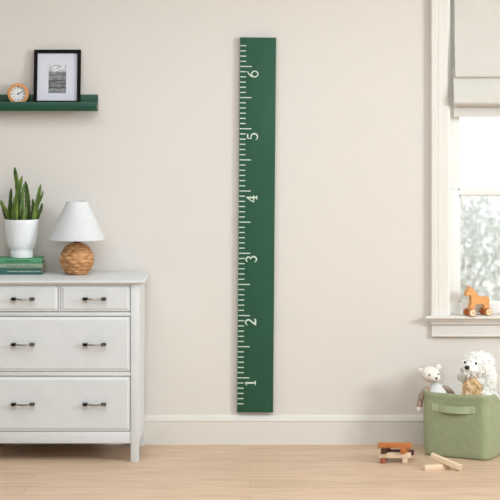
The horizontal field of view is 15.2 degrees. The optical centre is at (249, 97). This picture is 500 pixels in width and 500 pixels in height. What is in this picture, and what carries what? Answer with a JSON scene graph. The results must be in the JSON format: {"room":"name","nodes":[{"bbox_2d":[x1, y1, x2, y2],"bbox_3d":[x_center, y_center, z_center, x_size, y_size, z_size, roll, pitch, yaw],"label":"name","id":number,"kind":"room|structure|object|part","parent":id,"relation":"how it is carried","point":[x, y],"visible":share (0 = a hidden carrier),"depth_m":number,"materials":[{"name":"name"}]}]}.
{"room":"child's bedroom","nodes":[
{"label":"child's bedroom","id":0,"kind":"room"},
{"bbox_2d":[0,0,499,414],"bbox_3d":[1.050,0.305,9.180,8.000,2.750,0.160,0,0,0],"label":"wall","id":1,"kind":"structure","parent":0,"point":[156,166],"depth_m":9.10,"materials":[{"name":"beige paint"}]},
{"bbox_2d":[0,94,97,110],"bbox_3d":[-1.190,0.023,9.049,0.906,0.080,0.100,0,0,0],"label":"ledge","id":2,"kind":"object","parent":1,"relation":"attached to","point":[89,102],"visible":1,"depth_m":9.00,"materials":[{"name":"green paint"}]},
{"bbox_2d":[7,83,28,101],"bbox_3d":[-1.119,-0.020,9.050,0.103,0.103,0.036,0,0,0],"label":"clock","id":3,"kind":"object","parent":2,"relation":"on","point":[17,92],"visible":1,"depth_m":9.04,"materials":[{"name":"brown wood"}]},
{"bbox_2d":[33,50,80,101],"bbox_3d":[-0.932,-0.102,9.066,0.226,0.265,0.056,0,0,0],"label":"framed picture","id":4,"kind":"object","parent":2,"relation":"on","point":[57,73],"visible":1,"depth_m":9.07,"materials":[{"name":"black wood"}]},
{"bbox_2d":[48,65,65,92],"bbox_3d":[-0.932,-0.091,9.070,0.091,0.144,0.001,0,-8,0],"label":"print","id":5,"kind":"object","parent":4,"relation":"attached to","point":[57,73],"depth_m":9.07},
{"bbox_2d":[0,415,423,444],"bbox_3d":[1.050,1.609,9.091,7.700,0.142,0.018,0,0,0],"label":"baseboard","id":6,"kind":"structure","parent":1,"relation":"attached to","point":[158,429],"depth_m":9.08,"materials":[{"name":"paint"}]},
{"bbox_2d":[237,37,275,411],"bbox_3d":[0.032,0.615,9.086,0.174,1.815,0.023,0,0,0],"label":"chart","id":7,"kind":"object","parent":1,"relation":"attached to","point":[257,108],"visible":1,"depth_m":9.07,"materials":[{"name":"green paint"}]},
{"bbox_2d":[425,0,499,336],"bbox_3d":[1.466,0.226,9.163,1.240,1.861,0.254,0,0,0],"label":"window","id":8,"kind":"structure","parent":1,"relation":"in","point":[446,318],"depth_m":9.08,"materials":[{"name":"paint"}]},
{"bbox_3d":[0.918,0.178,9.082,0.085,1.765,0.036,0,0,0],"label":"casing","id":9,"kind":"part","parent":8,"relation":"part of","materials":[{"name":"paint"}]},
{"bbox_3d":[1.460,-0.065,9.185,0.974,1.082,0.034,0,0,0],"label":"sash","id":10,"kind":"part","parent":8,"relation":"part of","materials":[{"name":"paint"}]},
{"bbox_3d":[1.460,0.748,9.147,0.974,0.600,0.034,0,0,0],"label":"sash","id":11,"kind":"part","parent":8,"relation":"part of","materials":[{"name":"paint"}]},
{"bbox_2d":[453,0,499,116],"bbox_3d":[1.465,-0.254,9.081,0.962,0.692,0.091,0,0,0],"label":"roman shade","id":12,"kind":"object","parent":8,"relation":"attached to","point":[476,73],"visible":1,"depth_m":9.07,"materials":[{"name":"fabric"}]},
{"bbox_3d":[1.465,-0.344,9.066,0.948,0.491,0.049,0,0,0],"label":"shade panel","id":13,"kind":"part","parent":12,"relation":"part of","materials":[{"name":"fabric"}]},
{"bbox_2d":[463,286,491,316],"bbox_3d":[1.100,0.980,9.073,0.138,0.147,0.068,0,0,-24],"label":"horse","id":14,"kind":"object","parent":8,"relation":"on","point":[474,299],"visible":1,"depth_m":9.06},
{"bbox_2d":[0,445,499,499],"bbox_3d":[1.050,1.740,3.905,8.000,0.120,10.710,0,0,0],"label":"floor","id":15,"kind":"structure","parent":0,"point":[27,472],"depth_m":8.34,"materials":[{"name":"brown wood"}]},
{"bbox_2d":[0,272,149,461],"bbox_3d":[-0.880,1.261,8.848,0.793,0.838,0.460,0,0,0],"label":"dresser","id":16,"kind":"object","parent":15,"relation":"on","point":[72,346],"visible":0.99,"depth_m":8.65,"materials":[{"name":"paint"}]},
{"bbox_2d":[0,267,44,273],"bbox_3d":[-1.109,0.827,8.999,0.232,0.029,0.131,0,0,0],"label":"book","id":17,"kind":"object","parent":16,"relation":"on","point":[2,270],"visible":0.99,"depth_m":8.93,"materials":[{"name":"teal paper"}]},
{"bbox_2d":[0,261,44,267],"bbox_3d":[-1.106,0.800,9.000,0.232,0.023,0.136,0,0,1],"label":"book","id":18,"kind":"object","parent":17,"relation":"on","point":[2,265],"visible":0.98,"depth_m":8.93,"materials":[{"name":"green paper"}]},
{"bbox_2d":[0,256,44,262],"bbox_3d":[-1.106,0.777,9.000,0.228,0.024,0.133,0,0,0],"label":"book","id":19,"kind":"object","parent":18,"relation":"on","point":[3,259],"visible":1,"depth_m":8.94,"materials":[{"name":"green paper"}]},
{"bbox_2d":[0,167,43,257],"bbox_3d":[-1.098,0.548,8.995,0.179,0.434,0.162,0,0,-36],"label":"potted plant","id":20,"kind":"object","parent":19,"relation":"on","point":[21,228],"visible":1,"depth_m":8.96,"materials":[{"name":"white ceramic"}]},
{"bbox_3d":[-1.165,0.558,8.980,0.071,0.138,0.028,0,0,0],"label":"stem","id":21,"kind":"part","parent":20,"relation":"part of","materials":[{"name":"green plant"}]},
{"bbox_3d":[-1.143,0.529,9.004,0.041,0.195,0.024,0,0,15],"label":"stem","id":22,"kind":"part","parent":20,"relation":"part of","materials":[{"name":"green plant"}]},
{"bbox_3d":[-1.116,0.555,8.949,0.026,0.140,0.022,0,0,0],"label":"stem","id":23,"kind":"part","parent":20,"relation":"part of","materials":[{"name":"green plant"}]},
{"bbox_3d":[-1.116,0.498,8.981,0.060,0.253,0.029,0,0,0],"label":"stem","id":24,"kind":"part","parent":20,"relation":"part of","materials":[{"name":"green plant"}]},
{"bbox_3d":[-1.118,0.478,9.017,0.044,0.293,0.033,0,0,0],"label":"stem","id":25,"kind":"part","parent":20,"relation":"part of","materials":[{"name":"green plant"}]},
{"bbox_3d":[-1.091,0.519,8.965,0.029,0.212,0.031,0,0,0],"label":"stem","id":26,"kind":"part","parent":20,"relation":"part of","materials":[{"name":"green plant"}]},
{"bbox_2d":[5,219,38,257],"bbox_3d":[-1.095,0.673,8.997,0.162,0.184,0.162,0,0,0],"label":"pot","id":27,"kind":"object","parent":20,"relation":"attached to","point":[21,234],"depth_m":8.94,"materials":[{"name":"white ceramic"}]},
{"bbox_3d":[-1.076,0.572,8.948,0.029,0.107,0.023,0,0,0],"label":"stem","id":28,"kind":"part","parent":20,"relation":"part of","materials":[{"name":"green plant"}]},
{"bbox_3d":[-1.071,0.512,8.999,0.031,0.227,0.033,0,0,-27],"label":"stem","id":29,"kind":"part","parent":20,"relation":"part of","materials":[{"name":"green plant"}]},
{"bbox_3d":[-1.043,0.554,8.990,0.031,0.143,0.022,0,0,0],"label":"stem","id":30,"kind":"part","parent":20,"relation":"part of","materials":[{"name":"green plant"}]},
{"bbox_3d":[-1.024,0.519,8.981,0.055,0.213,0.026,0,0,0],"label":"stem","id":31,"kind":"part","parent":20,"relation":"part of","materials":[{"name":"green plant"}]},
{"bbox_3d":[-1.019,0.565,8.996,0.054,0.123,0.025,0,0,16],"label":"stem","id":32,"kind":"part","parent":20,"relation":"part of","materials":[{"name":"green plant"}]},
{"bbox_3d":[-1.047,1.412,8.634,0.108,0.013,0.033,0,0,0],"label":"handle","id":33,"kind":"part","parent":16,"relation":"part of","materials":[{"name":"brown metal"}]},
{"bbox_3d":[-1.047,1.136,8.634,0.108,0.013,0.033,0,0,0],"label":"handle","id":34,"kind":"part","parent":16,"relation":"part of","materials":[{"name":"brown metal"}]},
{"bbox_3d":[-1.047,0.926,8.634,0.108,0.013,0.033,0,0,0],"label":"handle","id":35,"kind":"part","parent":16,"relation":"part of","materials":[{"name":"brown metal"}]},
{"bbox_3d":[-1.046,0.926,8.660,0.322,0.119,0.018,0,0,0],"label":"drawer","id":36,"kind":"part","parent":16,"relation":"part of","materials":[{"name":"paint"}]},
{"bbox_3d":[-0.880,1.412,8.660,0.654,0.251,0.018,0,0,0],"label":"drawer","id":37,"kind":"part","parent":16,"relation":"part of","materials":[{"name":"paint"}]},
{"bbox_3d":[-0.880,1.136,8.660,0.654,0.253,0.018,0,0,0],"label":"drawer","id":38,"kind":"part","parent":16,"relation":"part of","materials":[{"name":"paint"}]},
{"bbox_2d":[49,201,104,274],"bbox_3d":[-0.826,0.667,8.948,0.268,0.349,0.268,0,0,0],"label":"table lamp","id":39,"kind":"object","parent":16,"relation":"on","point":[76,222],"visible":1,"depth_m":8.88,"materials":[{"name":"fabric"}]},
{"bbox_3d":[-0.826,0.583,8.948,0.268,0.182,0.268,0,0,0],"label":"lamp shade","id":40,"kind":"part","parent":39,"relation":"part of","materials":[{"name":"white fabric"}]},
{"bbox_3d":[-0.717,1.412,8.634,0.108,0.013,0.033,0,0,0],"label":"handle","id":41,"kind":"part","parent":16,"relation":"part of","materials":[{"name":"brown metal"}]},
{"bbox_3d":[-0.717,1.136,8.634,0.108,0.013,0.033,0,0,0],"label":"handle","id":42,"kind":"part","parent":16,"relation":"part of","materials":[{"name":"brown metal"}]},
{"bbox_3d":[-0.717,0.926,8.634,0.108,0.013,0.033,0,0,0],"label":"handle","id":43,"kind":"part","parent":16,"relation":"part of","materials":[{"name":"brown metal"}]},
{"bbox_3d":[-0.714,0.926,8.660,0.322,0.119,0.018,0,0,0],"label":"drawer","id":44,"kind":"part","parent":16,"relation":"part of","materials":[{"name":"paint"}]},
{"bbox_3d":[-0.530,1.270,8.671,0.042,0.819,0.042,0,0,0],"label":"leg","id":45,"kind":"part","parent":16,"relation":"part of","materials":[{"name":"paint"}]},
{"bbox_3d":[-0.530,1.270,9.057,0.042,0.819,0.042,0,0,0],"label":"leg","id":46,"kind":"part","parent":16,"relation":"part of","materials":[{"name":"paint"}]},
{"bbox_2d":[402,458,407,463],"bbox_3d":[0.716,1.668,8.689,0.024,0.024,0.150,0,0,3],"label":"wooden block","id":47,"kind":"object","parent":15,"relation":"on","point":[404,460],"visible":0.56,"depth_m":8.62,"materials":[{"name":"brown wood"}]},
{"bbox_2d":[423,463,453,470],"bbox_3d":[0.854,1.668,8.481,0.150,0.024,0.024,0,0,-22],"label":"wooden block","id":48,"kind":"object","parent":15,"relation":"on","point":[440,466],"visible":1,"depth_m":8.46,"materials":[{"name":"brown wood"}]},
{"bbox_2d":[430,453,462,470],"bbox_3d":[0.887,1.645,8.478,0.149,0.067,0.024,0,0,27],"label":"wooden block","id":49,"kind":"object","parent":48,"relation":"on","point":[436,457],"visible":1,"depth_m":8.47,"materials":[{"name":"brown wood"}]},
{"bbox_2d":[423,390,499,459],"bbox_3d":[1.018,1.528,8.862,0.339,0.303,0.316,0,0,28],"label":"storage bin","id":50,"kind":"object","parent":15,"relation":"on","point":[454,425],"visible":0.98,"depth_m":8.73,"materials":[{"name":"green fabric"}]},
{"bbox_2d":[416,364,454,411],"bbox_3d":[0.885,1.466,8.871,0.200,0.409,0.103,0,0,0],"label":"teddy bear","id":51,"kind":"object","parent":50,"relation":"in","point":[430,374],"visible":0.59,"depth_m":8.85},
{"bbox_3d":[0.826,1.412,8.863,0.087,0.095,0.033,0,0,-35],"label":"arm","id":52,"kind":"part","parent":51,"relation":"part of"},
{"bbox_3d":[0.946,1.409,8.870,0.081,0.099,0.035,0,0,-22],"label":"arm","id":53,"kind":"part","parent":51,"relation":"part of"},
{"bbox_3d":[0.945,1.450,8.733,0.216,0.037,0.019,0,0,28],"label":"handle","id":54,"kind":"part","parent":50,"relation":"part of","materials":[{"name":"green fabric"}]},
{"bbox_2d":[456,350,499,398],"bbox_3d":[1.079,1.432,8.859,0.220,0.480,0.190,0,0,0],"label":"puppy","id":55,"kind":"object","parent":50,"relation":"in","point":[477,368],"visible":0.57,"depth_m":8.81},
{"label":"wooden block","id":56,"kind":"object","parent":15,"relation":"on","visible":0},
{"bbox_2d":[378,452,410,457],"bbox_3d":[0.666,1.644,8.634,0.150,0.024,0.024,0,0,-1],"label":"wooden block","id":57,"kind":"object","parent":56,"relation":"on","point":[388,454],"visible":1,"depth_m":8.62,"materials":[{"name":"brown wood"}]},
{"bbox_2d":[381,448,390,453],"bbox_3d":[0.628,1.621,8.664,0.024,0.024,0.135,0,0,14],"label":"wooden block","id":58,"kind":"object","parent":57,"relation":"on","point":[383,450],"visible":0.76,"depth_m":8.60,"materials":[{"name":"brown wood"}]},
{"bbox_2d":[388,449,413,454],"bbox_3d":[0.692,1.644,8.702,0.138,0.024,0.024,0,0,2],"label":"wooden block","id":59,"kind":"object","parent":56,"relation":"on","point":[390,450],"visible":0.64,"depth_m":8.69,"materials":[{"name":"brown wood"}]},
{"bbox_2d":[400,448,409,453],"bbox_3d":[0.718,1.621,8.662,0.024,0.024,0.135,0,0,15],"label":"wooden block","id":60,"kind":"object","parent":59,"relation":"on","point":[402,450],"visible":0.76,"depth_m":8.60,"materials":[{"name":"orange wood"}]},
{"bbox_2d":[378,442,411,447],"bbox_3d":[0.666,1.597,8.622,0.153,0.024,0.024,0,0,0],"label":"wooden block","id":61,"kind":"object","parent":60,"relation":"on","point":[380,444],"visible":1,"depth_m":8.61,"materials":[{"name":"orange wood"}]},
{"bbox_2d":[460,117,499,273],"bbox_3d":[5.000,0.870,21.750,34.000,2.320,0.400,0,0,0],"label":"sky","id":62,"kind":"structure","parent":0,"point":[479,136],"depth_m":21.60,"materials":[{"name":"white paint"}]},
{"label":"outside","id":63,"kind":"structure","parent":0,"visible":0},
{"bbox_2d":[460,274,499,299],"bbox_3d":[5.000,2.080,15.690,34.000,0.100,12.820,0,0,0],"label":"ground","id":64,"kind":"structure","parent":63,"point":[487,283],"depth_m":20.52,"materials":[{"name":"white snow"}]},
{"bbox_2d":[460,197,499,299],"bbox_3d":[1.769,1.385,15.711,1.647,1.306,1.594,0,0,0],"label":"shrub","id":65,"kind":"object","parent":64,"relation":"on","point":[484,259],"visible":0.19,"depth_m":15.46,"materials":[{"name":"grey plant"}]},
{"bbox_3d":[1.762,1.563,15.714,0.665,0.949,0.833,0,0,18],"label":"stem","id":66,"kind":"part","parent":65,"relation":"part of","materials":[{"name":"plant"}]}
]}

